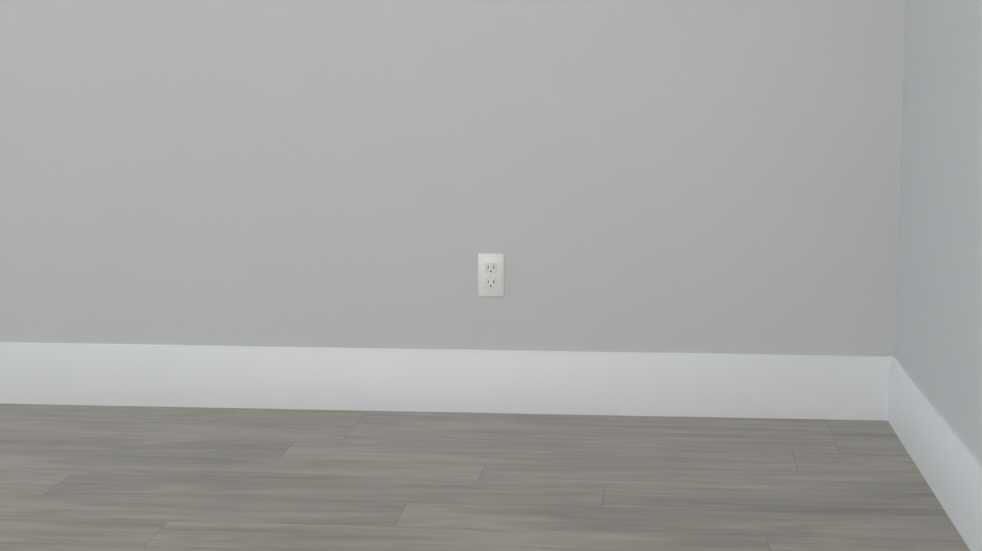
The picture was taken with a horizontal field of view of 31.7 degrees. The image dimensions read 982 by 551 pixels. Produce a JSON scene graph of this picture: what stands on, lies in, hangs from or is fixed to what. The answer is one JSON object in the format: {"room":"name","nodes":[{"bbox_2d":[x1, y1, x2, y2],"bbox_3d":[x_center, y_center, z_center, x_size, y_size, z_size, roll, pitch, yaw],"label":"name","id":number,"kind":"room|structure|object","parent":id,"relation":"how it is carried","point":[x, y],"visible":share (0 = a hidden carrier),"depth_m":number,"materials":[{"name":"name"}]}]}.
{"room":"empty room","nodes":[
{"label":"empty room","id":0,"kind":"room"},
{"bbox_2d":[0,0,905,356],"bbox_3d":[-1.324,-1.085,4.663,5.120,3.634,0.160,1,7,5],"label":"wall","id":1,"kind":"structure","parent":0,"point":[682,176],"depth_m":4.57,"materials":[{"name":"grey paint"}]},
{"bbox_2d":[0,342,883,419],"bbox_3d":[-1.332,0.268,4.751,4.740,0.168,0.016,1,7,5],"label":"baseboard","id":2,"kind":"structure","parent":1,"relation":"attached to","point":[260,377],"depth_m":4.63,"materials":[{"name":"white paint"}]},
{"bbox_2d":[478,253,503,296],"bbox_3d":[0.000,-0.001,4.595,0.070,0.115,0.009,1,7,5],"label":"electrical outlet","id":3,"kind":"object","parent":1,"relation":"attached to","point":[490,274],"visible":1,"depth_m":4.59,"materials":[{"name":"white plastic"}]},
{"bbox_2d":[0,404,969,550],"bbox_3d":[-1.555,0.721,2.387,5.120,0.120,5.162,1,7,5],"label":"floor","id":4,"kind":"structure","parent":0,"point":[106,478],"depth_m":3.88,"materials":[{"name":"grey wood"}]},
{"bbox_2d":[895,0,981,465],"bbox_3d":[0.914,-0.734,1.967,0.160,3.634,5.162,1,7,5],"label":"wall","id":5,"kind":"structure","parent":0,"point":[938,348],"depth_m":3.80,"materials":[{"name":"grey paint"}]},
{"bbox_2d":[880,356,981,550],"bbox_3d":[0.827,0.607,2.150,0.016,0.168,4.842,1,7,5],"label":"baseboard","id":6,"kind":"structure","parent":5,"relation":"attached to","point":[890,391],"depth_m":3.78,"materials":[{"name":"white paint"}]}
]}

